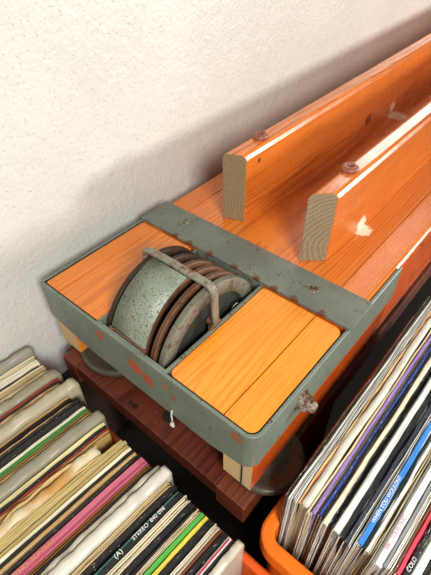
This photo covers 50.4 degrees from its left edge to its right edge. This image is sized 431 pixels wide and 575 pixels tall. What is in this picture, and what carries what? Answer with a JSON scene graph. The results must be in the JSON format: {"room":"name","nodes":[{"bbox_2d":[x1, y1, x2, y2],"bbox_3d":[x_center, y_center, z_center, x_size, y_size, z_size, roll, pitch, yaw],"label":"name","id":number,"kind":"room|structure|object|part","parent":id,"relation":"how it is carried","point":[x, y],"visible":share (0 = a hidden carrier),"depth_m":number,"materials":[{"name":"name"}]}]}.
{"room":"second-hand shop","nodes":[
{"label":"second-hand shop","id":0,"kind":"room"},
{"bbox_2d":[0,0,430,373],"bbox_3d":[0.185,-1.091,0.281,0.100,2.725,5.800,30,52,28],"label":"wall","id":1,"kind":"structure","parent":0,"point":[112,112],"depth_m":0.56,"materials":[{"name":"white paint"}]},
{"bbox_2d":[61,370,129,432],"bbox_3d":[0.240,-0.167,1.118,0.006,0.230,5.800,30,52,28],"label":"baseboard","id":2,"kind":"structure","parent":1,"relation":"attached to","point":[115,420],"depth_m":0.76,"materials":[{"name":"black wood"}]},
{"bbox_2d":[115,275,430,568],"bbox_3d":[1.431,0.624,0.475,3.330,0.050,5.800,30,52,28],"label":"floor","id":3,"kind":"structure","parent":0,"point":[248,532],"depth_m":0.80,"materials":[{"name":"black"}]},
{"bbox_2d":[90,412,270,574],"bbox_3d":[-0.196,0.388,0.517,0.400,0.270,0.359,30,52,28],"label":"crate","id":4,"kind":"object","parent":3,"relation":"on","point":[250,566],"visible":0.02,"depth_m":0.45,"materials":[{"name":"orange plastic"}]},
{"bbox_2d":[0,356,34,380],"bbox_3d":[-0.328,0.293,0.604,0.005,0.360,0.313,33,53,30],"label":"record","id":5,"kind":"object","parent":4,"relation":"in","point":[13,370],"visible":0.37,"depth_m":0.55,"materials":[{"name":"beige cardboard"}]},
{"bbox_2d":[0,347,38,375],"bbox_3d":[-0.335,0.269,0.592,0.010,0.325,0.318,33,53,30],"label":"record","id":6,"kind":"object","parent":4,"relation":"in","point":[26,353],"visible":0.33,"depth_m":0.55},
{"bbox_2d":[0,366,38,391],"bbox_3d":[-0.320,0.287,0.580,0.005,0.315,0.313,33,53,30],"label":"record","id":7,"kind":"object","parent":4,"relation":"in","point":[13,382],"visible":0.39,"depth_m":0.54,"materials":[{"name":"black cardboard"}]},
{"bbox_2d":[0,360,40,389],"bbox_3d":[-0.323,0.281,0.584,0.009,0.317,0.313,33,53,30],"label":"record","id":8,"kind":"object","parent":4,"relation":"in","point":[35,363],"visible":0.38,"depth_m":0.54,"materials":[{"name":"white cardboard"}]},
{"bbox_2d":[0,365,46,401],"bbox_3d":[-0.310,0.304,0.592,0.012,0.360,0.314,33,53,30],"label":"record","id":9,"kind":"object","parent":4,"relation":"in","point":[10,390],"visible":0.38,"depth_m":0.54,"materials":[{"name":"beige cardboard"}]},
{"bbox_2d":[0,370,49,402],"bbox_3d":[-0.303,0.306,0.589,0.005,0.360,0.313,33,53,30],"label":"record","id":10,"kind":"object","parent":4,"relation":"in","point":[40,375],"visible":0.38,"depth_m":0.53,"materials":[{"name":"beige cardboard"}]},
{"bbox_2d":[0,383,58,426],"bbox_3d":[-0.288,0.320,0.575,0.004,0.360,0.313,33,53,30],"label":"record","id":11,"kind":"object","parent":4,"relation":"in","point":[40,396],"visible":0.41,"depth_m":0.51,"materials":[{"name":"beige cardboard"}]},
{"bbox_2d":[0,378,60,419],"bbox_3d":[-0.291,0.299,0.566,0.004,0.317,0.313,33,53,30],"label":"record","id":12,"kind":"object","parent":4,"relation":"in","point":[57,379],"visible":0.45,"depth_m":0.52,"materials":[{"name":"cardboard"}]},
{"bbox_2d":[0,381,60,422],"bbox_3d":[-0.290,0.301,0.563,0.004,0.317,0.313,33,53,30],"label":"record","id":13,"kind":"object","parent":4,"relation":"in","point":[56,382],"visible":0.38,"depth_m":0.52,"materials":[{"name":"cardboard"}]},
{"bbox_2d":[0,369,63,416],"bbox_3d":[-0.295,0.292,0.570,0.013,0.321,0.318,33,53,30],"label":"record","id":14,"kind":"object","parent":4,"relation":"in","point":[6,406],"visible":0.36,"depth_m":0.52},
{"bbox_2d":[0,397,71,455],"bbox_3d":[-0.270,0.333,0.560,0.011,0.361,0.314,33,53,30],"label":"record","id":15,"kind":"object","parent":4,"relation":"in","point":[32,426],"visible":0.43,"depth_m":0.49,"materials":[{"name":"beige cardboard"}]},
{"bbox_2d":[0,399,79,460],"bbox_3d":[-0.260,0.319,0.544,0.006,0.317,0.313,33,53,30],"label":"record","id":16,"kind":"object","parent":4,"relation":"in","point":[72,404],"visible":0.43,"depth_m":0.49,"materials":[{"name":"black cardboard"}]},
{"bbox_2d":[0,406,85,473],"bbox_3d":[-0.252,0.325,0.537,0.004,0.317,0.313,33,53,30],"label":"record","id":17,"kind":"object","parent":4,"relation":"in","point":[77,412],"visible":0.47,"depth_m":0.48,"materials":[{"name":"white cardboard"}]},
{"bbox_2d":[0,401,86,468],"bbox_3d":[-0.254,0.321,0.541,0.009,0.318,0.313,33,53,30],"label":"record","id":18,"kind":"object","parent":4,"relation":"in","point":[67,414],"visible":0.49,"depth_m":0.48,"materials":[{"name":"black cardboard"}]},
{"bbox_2d":[0,409,87,477],"bbox_3d":[-0.248,0.327,0.535,0.005,0.317,0.313,33,53,30],"label":"record","id":19,"kind":"object","parent":4,"relation":"in","point":[64,426],"visible":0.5,"depth_m":0.48,"materials":[{"name":"green cardboard"}]},
{"bbox_2d":[0,377,88,444],"bbox_3d":[-0.271,0.302,0.557,0.015,0.324,0.318,33,53,30],"label":"record","id":20,"kind":"object","parent":4,"relation":"in","point":[70,388],"visible":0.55,"depth_m":0.51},
{"bbox_2d":[0,411,89,481],"bbox_3d":[-0.245,0.345,0.548,0.004,0.360,0.313,33,53,30],"label":"record","id":21,"kind":"object","parent":4,"relation":"in","point":[87,412],"visible":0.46,"depth_m":0.48,"materials":[{"name":"cardboard"}]},
{"bbox_2d":[0,413,91,484],"bbox_3d":[-0.242,0.346,0.546,0.004,0.360,0.313,33,53,30],"label":"record","id":22,"kind":"object","parent":4,"relation":"in","point":[89,414],"visible":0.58,"depth_m":0.47,"materials":[{"name":"beige cardboard"}]},
{"bbox_2d":[0,445,101,540],"bbox_3d":[-0.226,0.358,0.499,0.016,0.323,0.313,33,53,30],"label":"record","id":23,"kind":"object","parent":4,"relation":"in","point":[52,486],"visible":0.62,"depth_m":0.44,"materials":[{"name":"paper"}]},
{"bbox_2d":[0,422,104,508],"bbox_3d":[-0.227,0.339,0.523,0.006,0.317,0.313,33,53,30],"label":"record","id":24,"kind":"object","parent":4,"relation":"in","point":[101,425],"visible":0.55,"depth_m":0.46,"materials":[{"name":"beige cardboard"}]},
{"bbox_2d":[0,425,106,513],"bbox_3d":[-0.224,0.341,0.520,0.004,0.317,0.313,33,53,30],"label":"record","id":25,"kind":"object","parent":4,"relation":"in","point":[96,433],"visible":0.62,"depth_m":0.46,"materials":[{"name":"black cardboard"}]},
{"bbox_2d":[0,431,112,524],"bbox_3d":[-0.220,0.361,0.530,0.005,0.360,0.313,33,53,30],"label":"record","id":26,"kind":"object","parent":4,"relation":"in","point":[104,442],"visible":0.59,"depth_m":0.48,"materials":[{"name":"beige cardboard"}]},
{"bbox_2d":[0,410,113,503],"bbox_3d":[-0.233,0.331,0.527,0.014,0.322,0.318,33,53,30],"label":"record","id":27,"kind":"object","parent":4,"relation":"in","point":[57,448],"visible":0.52,"depth_m":0.47,"materials":[{"name":"white cardboard"}]},
{"bbox_2d":[0,427,113,516],"bbox_3d":[-0.222,0.343,0.519,0.004,0.317,0.313,33,53,30],"label":"record","id":28,"kind":"object","parent":4,"relation":"in","point":[107,428],"visible":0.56,"depth_m":0.45,"materials":[{"name":"cardboard"}]},
{"bbox_2d":[0,440,122,545],"bbox_3d":[-0.205,0.353,0.508,0.004,0.317,0.313,33,53,30],"label":"record","id":29,"kind":"object","parent":4,"relation":"in","point":[96,461],"visible":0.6,"depth_m":0.44,"materials":[{"name":"beige cardboard"}]},
{"bbox_2d":[0,441,126,553],"bbox_3d":[-0.200,0.369,0.522,0.005,0.360,0.313,33,53,30],"label":"record","id":30,"kind":"object","parent":4,"relation":"in","point":[116,449],"visible":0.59,"depth_m":0.44,"materials":[{"name":"beige cardboard"}]},
{"bbox_2d":[0,445,128,558],"bbox_3d":[-0.198,0.357,0.504,0.004,0.317,0.313,33,53,30],"label":"record","id":31,"kind":"object","parent":4,"relation":"in","point":[34,526],"visible":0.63,"depth_m":0.43,"materials":[{"name":"beige cardboard"}]},
{"bbox_2d":[0,447,131,564],"bbox_3d":[-0.195,0.359,0.502,0.004,0.317,0.313,33,53,30],"label":"record","id":32,"kind":"object","parent":4,"relation":"in","point":[7,555],"visible":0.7,"depth_m":0.43,"materials":[{"name":"beige cardboard"}]},
{"bbox_2d":[0,450,133,569],"bbox_3d":[-0.191,0.360,0.500,0.004,0.317,0.313,33,53,30],"label":"record","id":33,"kind":"object","parent":4,"relation":"in","point":[125,457],"visible":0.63,"depth_m":0.43,"materials":[{"name":"brown cardboard"}]},
{"bbox_2d":[0,452,136,574],"bbox_3d":[-0.188,0.378,0.512,0.004,0.360,0.313,33,53,30],"label":"record","id":34,"kind":"object","parent":4,"relation":"in","point":[92,491],"visible":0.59,"depth_m":0.43,"materials":[{"name":"beige cardboard"}]},
{"bbox_2d":[3,455,139,574],"bbox_3d":[-0.184,0.364,0.495,0.006,0.317,0.313,33,53,30],"label":"record","id":35,"kind":"object","parent":4,"relation":"in","point":[61,525],"visible":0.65,"depth_m":0.42,"materials":[{"name":"cardboard"}]},
{"bbox_2d":[11,457,147,574],"bbox_3d":[-0.178,0.367,0.491,0.010,0.320,0.313,33,53,30],"label":"record","id":36,"kind":"object","parent":4,"relation":"in","point":[106,494],"visible":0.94,"depth_m":0.42,"materials":[{"name":"pink cardboard"}]},
{"bbox_2d":[27,464,149,574],"bbox_3d":[-0.173,0.387,0.503,0.004,0.360,0.313,33,53,30],"label":"record","id":37,"kind":"object","parent":4,"relation":"in","point":[117,494],"visible":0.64,"depth_m":0.42,"materials":[{"name":"cardboard"}]},
{"bbox_2d":[35,467,152,574],"bbox_3d":[-0.170,0.373,0.486,0.005,0.317,0.313,33,53,30],"label":"record","id":38,"kind":"object","parent":4,"relation":"in","point":[133,484],"visible":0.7,"depth_m":0.42,"materials":[{"name":"cardboard"}]},
{"bbox_2d":[40,465,160,574],"bbox_3d":[-0.164,0.372,0.485,0.007,0.320,0.318,33,53,30],"label":"record","id":39,"kind":"object","parent":4,"relation":"in","point":[144,479],"visible":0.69,"depth_m":0.42,"materials":[{"name":"beige cardboard"}]},
{"bbox_2d":[48,465,173,574],"bbox_3d":[-0.155,0.374,0.480,0.012,0.324,0.318,33,53,30],"label":"record","id":40,"kind":"object","parent":4,"relation":"in","point":[69,564],"visible":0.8,"depth_m":0.41,"materials":[{"name":"white cardboard"}]},
{"bbox_2d":[71,481,170,574],"bbox_3d":[-0.151,0.399,0.490,0.006,0.360,0.314,33,53,30],"label":"record","id":41,"kind":"object","parent":4,"relation":"in","point":[154,497],"visible":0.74,"depth_m":0.42,"materials":[{"name":"beige cardboard"}]},
{"bbox_2d":[81,485,177,574],"bbox_3d":[-0.145,0.386,0.473,0.007,0.317,0.313,33,53,30],"label":"record","id":42,"kind":"object","parent":4,"relation":"in","point":[145,516],"visible":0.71,"depth_m":0.41,"materials":[{"name":"black cardboard"}]},
{"bbox_2d":[93,491,182,574],"bbox_3d":[-0.140,0.390,0.468,0.010,0.318,0.313,33,53,30],"label":"record","id":43,"kind":"object","parent":4,"relation":"in","point":[177,496],"visible":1,"depth_m":0.41,"materials":[{"name":"black cardboard"}]},
{"bbox_2d":[106,495,189,574],"bbox_3d":[-0.132,0.408,0.480,0.008,0.360,0.313,33,53,30],"label":"record","id":44,"kind":"object","parent":4,"relation":"in","point":[143,544],"visible":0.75,"depth_m":0.41,"materials":[{"name":"beige cardboard"}]},
{"bbox_2d":[121,503,194,574],"bbox_3d":[-0.128,0.397,0.460,0.007,0.317,0.313,33,53,30],"label":"record","id":45,"kind":"object","parent":4,"relation":"in","point":[190,507],"visible":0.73,"depth_m":0.41,"materials":[{"name":"black cardboard"}]},
{"bbox_2d":[131,508,196,574],"bbox_3d":[-0.124,0.399,0.458,0.003,0.317,0.313,33,53,30],"label":"record","id":46,"kind":"object","parent":4,"relation":"in","point":[135,572],"visible":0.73,"depth_m":0.41,"materials":[{"name":"cardboard"}]},
{"bbox_2d":[136,509,199,574],"bbox_3d":[-0.121,0.416,0.471,0.004,0.360,0.313,33,53,30],"label":"record","id":47,"kind":"object","parent":4,"relation":"in","point":[196,513],"visible":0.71,"depth_m":0.41,"materials":[{"name":"beige cardboard"}]},
{"bbox_2d":[143,512,204,574],"bbox_3d":[-0.118,0.403,0.454,0.005,0.317,0.313,33,53,30],"label":"record","id":48,"kind":"object","parent":4,"relation":"in","point":[164,555],"visible":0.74,"depth_m":0.41,"materials":[{"name":"green cardboard"}]},
{"bbox_2d":[151,516,207,574],"bbox_3d":[-0.114,0.405,0.452,0.005,0.317,0.313,33,53,30],"label":"record","id":49,"kind":"object","parent":4,"relation":"in","point":[204,520],"visible":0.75,"depth_m":0.41,"materials":[{"name":"yellow cardboard"}]},
{"bbox_2d":[158,519,213,574],"bbox_3d":[-0.110,0.408,0.449,0.008,0.317,0.313,33,53,30],"label":"record","id":50,"kind":"object","parent":4,"relation":"in","point":[205,528],"visible":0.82,"depth_m":0.40,"materials":[{"name":"black cardboard"}]},
{"bbox_2d":[170,524,219,574],"bbox_3d":[-0.104,0.426,0.461,0.006,0.360,0.313,33,53,30],"label":"record","id":51,"kind":"object","parent":4,"relation":"in","point":[214,530],"visible":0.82,"depth_m":0.40,"materials":[{"name":"beige cardboard"}]},
{"bbox_2d":[180,530,221,574],"bbox_3d":[-0.101,0.413,0.443,0.003,0.317,0.313,33,53,30],"label":"record","id":52,"kind":"object","parent":4,"relation":"in","point":[219,533],"visible":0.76,"depth_m":0.40,"materials":[{"name":"brown cardboard"}]},
{"bbox_2d":[185,532,227,574],"bbox_3d":[-0.098,0.415,0.441,0.007,0.317,0.313,33,53,30],"label":"record","id":53,"kind":"object","parent":4,"relation":"in","point":[214,546],"visible":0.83,"depth_m":0.40,"materials":[{"name":"black cardboard"}]},
{"bbox_2d":[195,537,231,574],"bbox_3d":[-0.093,0.417,0.438,0.005,0.318,0.313,33,53,30],"label":"record","id":54,"kind":"object","parent":4,"relation":"in","point":[228,540],"visible":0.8,"depth_m":0.40,"materials":[{"name":"white cardboard"}]},
{"bbox_2d":[203,540,233,574],"bbox_3d":[-0.090,0.419,0.437,0.003,0.317,0.313,33,53,30],"label":"record","id":55,"kind":"object","parent":4,"relation":"in","point":[231,543],"visible":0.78,"depth_m":0.40,"materials":[{"name":"black cardboard"}]},
{"bbox_2d":[208,539,243,574],"bbox_3d":[-0.085,0.419,0.434,0.008,0.320,0.318,33,53,30],"label":"record","id":56,"kind":"object","parent":4,"relation":"in","point":[231,562],"visible":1,"depth_m":0.40,"materials":[{"name":"white cardboard"}]},
{"bbox_2d":[40,33,430,522],"bbox_3d":[0.451,-0.245,0.985,0.326,0.522,1.630,30,52,28],"label":"trolley","id":57,"kind":"object","parent":3,"relation":"on","point":[228,323],"visible":1,"depth_m":0.51,"materials":[{"name":"brown wood"}]},
{"bbox_3d":[0.343,-0.394,0.980,0.032,0.103,1.616,30,52,28],"label":"rail","id":58,"kind":"part","parent":57,"relation":"part of","materials":[{"name":"brown wood"}]},
{"bbox_3d":[-0.033,0.035,0.504,0.100,0.055,0.154,30,52,28],"label":"slot frame","id":59,"kind":"part","parent":57,"relation":"part of","materials":[{"name":"grey paint"}]},
{"bbox_3d":[-0.036,0.001,0.467,0.099,0.065,0.008,30,52,28],"label":"bail handle","id":60,"kind":"part","parent":57,"relation":"part of","materials":[{"name":"paint"}]},
{"bbox_2d":[252,130,268,140],"bbox_3d":[0.054,-0.185,0.556,0.020,0.007,0.020,30,52,28],"label":"washer","id":61,"kind":"object","parent":57,"relation":"in","point":[259,135],"depth_m":0.55,"materials":[{"name":"brown metal"}]},
{"bbox_3d":[0.119,0.246,0.656,0.033,0.274,0.060,30,52,28],"label":"leg","id":62,"kind":"part","parent":57,"relation":"part of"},
{"bbox_3d":[0.465,-0.484,0.931,0.028,0.091,1.375,30,52,28],"label":"upright rail","id":63,"kind":"part","parent":57,"relation":"part of","materials":[{"name":"brown wood"}]},
{"bbox_3d":[0.543,-0.278,0.855,0.034,0.103,1.616,30,52,28],"label":"rail","id":64,"kind":"part","parent":57,"relation":"part of","materials":[{"name":"brown wood"}]},
{"bbox_2d":[340,162,359,173],"bbox_3d":[0.147,-0.131,0.499,0.020,0.007,0.020,30,52,28],"label":"washer","id":65,"kind":"object","parent":57,"relation":"in","point":[348,167],"depth_m":0.50,"materials":[{"name":"brown metal"}]},
{"bbox_3d":[0.554,-0.427,0.871,0.024,0.090,1.386,30,52,28],"label":"upright rail","id":66,"kind":"part","parent":57,"relation":"part of","materials":[{"name":"brown wood"}]},
{"bbox_2d":[260,316,413,574],"bbox_3d":[0.237,0.285,0.592,0.200,0.305,0.389,30,52,28],"label":"crate","id":67,"kind":"object","parent":3,"relation":"on","point":[279,561],"visible":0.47,"depth_m":0.43,"materials":[{"name":"orange plastic"}]},
{"bbox_2d":[277,296,430,542],"bbox_3d":[0.165,0.223,0.599,0.004,0.360,0.313,30,52,28],"label":"record","id":68,"kind":"object","parent":67,"relation":"in","point":[343,417],"visible":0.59,"depth_m":0.45,"materials":[{"name":"grey cardboard"}]},
{"bbox_2d":[278,301,430,548],"bbox_3d":[0.168,0.226,0.596,0.008,0.360,0.313,30,52,28],"label":"record","id":69,"kind":"object","parent":67,"relation":"in","point":[299,490],"visible":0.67,"depth_m":0.44,"materials":[{"name":"white cardboard"}]},
{"bbox_2d":[284,311,430,550],"bbox_3d":[0.174,0.227,0.594,0.004,0.361,0.313,30,52,28],"label":"record","id":70,"kind":"object","parent":67,"relation":"in","point":[320,471],"visible":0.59,"depth_m":0.44,"materials":[{"name":"beige cardboard"}]},
{"bbox_2d":[287,317,430,555],"bbox_3d":[0.180,0.210,0.578,0.009,0.320,0.318,30,52,28],"label":"record","id":71,"kind":"object","parent":67,"relation":"in","point":[345,446],"visible":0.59,"depth_m":0.43,"materials":[{"name":"white cardboard"}]},
{"bbox_2d":[292,330,430,557],"bbox_3d":[0.181,0.233,0.588,0.003,0.361,0.313,30,52,28],"label":"record","id":72,"kind":"object","parent":67,"relation":"in","point":[324,488],"visible":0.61,"depth_m":0.43,"materials":[{"name":"white cardboard"}]},
{"bbox_2d":[295,335,430,560],"bbox_3d":[0.184,0.233,0.587,0.005,0.361,0.314,30,52,28],"label":"record","id":73,"kind":"object","parent":67,"relation":"in","point":[405,375],"visible":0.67,"depth_m":0.43,"materials":[{"name":"purple cardboard"}]},
{"bbox_2d":[299,342,430,561],"bbox_3d":[0.189,0.233,0.588,0.003,0.360,0.313,31,52,29],"label":"record","id":74,"kind":"object","parent":67,"relation":"in","point":[429,344],"visible":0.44,"depth_m":0.43,"materials":[{"name":"cardboard"}]},
{"bbox_2d":[300,347,430,563],"bbox_3d":[0.191,0.234,0.586,0.003,0.361,0.313,31,52,29],"label":"record","id":75,"kind":"object","parent":67,"relation":"in","point":[407,384],"visible":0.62,"depth_m":0.43,"materials":[{"name":"blue cardboard"}]},
{"bbox_2d":[302,352,430,565],"bbox_3d":[0.193,0.236,0.585,0.004,0.361,0.314,31,52,29],"label":"record","id":76,"kind":"object","parent":67,"relation":"in","point":[382,427],"visible":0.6,"depth_m":0.42,"materials":[{"name":"cardboard"}]},
{"bbox_2d":[304,357,430,569],"bbox_3d":[0.193,0.239,0.580,0.006,0.362,0.313,31,52,29],"label":"record","id":77,"kind":"object","parent":67,"relation":"in","point":[386,430],"visible":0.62,"depth_m":0.42,"materials":[{"name":"beige cardboard"}]},
{"bbox_2d":[309,368,430,572],"bbox_3d":[0.199,0.241,0.580,0.006,0.360,0.313,31,52,29],"label":"record","id":78,"kind":"object","parent":67,"relation":"in","point":[380,449],"visible":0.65,"depth_m":0.42,"materials":[{"name":"black cardboard"}]},
{"bbox_2d":[312,377,430,574],"bbox_3d":[0.202,0.243,0.575,0.007,0.363,0.313,31,52,29],"label":"record","id":79,"kind":"object","parent":67,"relation":"in","point":[336,531],"visible":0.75,"depth_m":0.41,"materials":[{"name":"white cardboard"}]},
{"bbox_2d":[320,392,430,574],"bbox_3d":[0.206,0.247,0.572,0.006,0.361,0.313,31,52,29],"label":"record","id":80,"kind":"object","parent":67,"relation":"in","point":[408,432],"visible":0.69,"depth_m":0.40,"materials":[{"name":"black cardboard"}]},
{"bbox_2d":[326,403,430,574],"bbox_3d":[0.210,0.249,0.570,0.005,0.361,0.313,31,52,29],"label":"record","id":81,"kind":"object","parent":67,"relation":"in","point":[403,451],"visible":0.77,"depth_m":0.40,"materials":[{"name":"black cardboard"}]},
{"bbox_2d":[332,414,430,574],"bbox_3d":[0.213,0.251,0.568,0.005,0.360,0.314,31,52,29],"label":"record","id":82,"kind":"object","parent":67,"relation":"in","point":[389,483],"visible":0.93,"depth_m":0.41,"materials":[{"name":"white cardboard"}]},
{"bbox_2d":[338,420,430,574],"bbox_3d":[0.220,0.250,0.568,0.006,0.363,0.314,31,52,29],"label":"record","id":83,"kind":"object","parent":67,"relation":"in","point":[427,431],"visible":0.99,"depth_m":0.39,"materials":[{"name":"blue cardboard"}]},
{"bbox_2d":[344,433,430,574],"bbox_3d":[0.223,0.253,0.566,0.004,0.361,0.313,32,52,29],"label":"record","id":84,"kind":"object","parent":67,"relation":"in","point":[428,440],"visible":0.8,"depth_m":0.39,"materials":[{"name":"cardboard"}]},
{"bbox_2d":[348,441,430,574],"bbox_3d":[0.225,0.254,0.565,0.004,0.361,0.313,32,52,29],"label":"record","id":85,"kind":"object","parent":67,"relation":"in","point":[414,471],"visible":0.72,"depth_m":0.39,"materials":[{"name":"white cardboard"}]},
{"bbox_2d":[354,449,430,574],"bbox_3d":[0.228,0.256,0.563,0.004,0.360,0.313,32,52,29],"label":"record","id":86,"kind":"object","parent":67,"relation":"in","point":[401,502],"visible":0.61,"depth_m":0.39,"materials":[{"name":"beige cardboard"}]},
{"bbox_2d":[359,457,430,574],"bbox_3d":[0.228,0.260,0.559,0.003,0.360,0.313,32,53,29],"label":"record","id":87,"kind":"object","parent":67,"relation":"in","point":[372,558],"visible":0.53,"depth_m":0.39,"materials":[{"name":"beige cardboard"}]},
{"bbox_2d":[364,464,430,574],"bbox_3d":[0.232,0.261,0.557,0.006,0.361,0.313,32,53,29],"label":"record","id":88,"kind":"object","parent":67,"relation":"in","point":[413,501],"visible":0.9,"depth_m":0.37,"materials":[{"name":"white cardboard"}]},
{"bbox_2d":[376,480,430,574],"bbox_3d":[0.237,0.262,0.556,0.004,0.361,0.313,32,53,30],"label":"record","id":89,"kind":"object","parent":67,"relation":"in","point":[428,488],"visible":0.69,"depth_m":0.37,"materials":[{"name":"white cardboard"}]},
{"bbox_2d":[381,491,430,574],"bbox_3d":[0.241,0.264,0.555,0.005,0.360,0.313,32,53,30],"label":"record","id":90,"kind":"object","parent":67,"relation":"in","point":[400,549],"visible":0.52,"depth_m":0.37,"materials":[{"name":"white cardboard"}]},
{"bbox_2d":[389,502,430,574],"bbox_3d":[0.244,0.265,0.553,0.003,0.361,0.313,32,53,30],"label":"record","id":91,"kind":"object","parent":67,"relation":"in","point":[428,509],"visible":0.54,"depth_m":0.36,"materials":[{"name":"red cardboard"}]},
{"bbox_2d":[394,510,430,574],"bbox_3d":[0.246,0.266,0.552,0.004,0.361,0.313,32,53,30],"label":"record","id":92,"kind":"object","parent":67,"relation":"in","point":[426,521],"visible":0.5,"depth_m":0.36,"materials":[{"name":"red cardboard"}]},
{"bbox_2d":[401,520,430,574],"bbox_3d":[0.246,0.271,0.547,0.006,0.361,0.313,32,53,30],"label":"record","id":93,"kind":"object","parent":67,"relation":"in","point":[426,535],"visible":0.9,"depth_m":0.36,"materials":[{"name":"black cardboard"}]},
{"bbox_2d":[409,537,430,574],"bbox_3d":[0.253,0.272,0.546,0.008,0.361,0.314,33,53,30],"label":"record","id":94,"kind":"object","parent":67,"relation":"in","point":[424,558],"visible":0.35,"depth_m":0.35,"materials":[{"name":"white cardboard"}]},
{"bbox_2d":[422,559,430,574],"bbox_3d":[0.258,0.274,0.543,0.005,0.360,0.313,32,53,30],"label":"record","id":95,"kind":"object","parent":67,"relation":"in","point":[427,571],"visible":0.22,"depth_m":0.35,"materials":[{"name":"black cardboard"}]}
]}

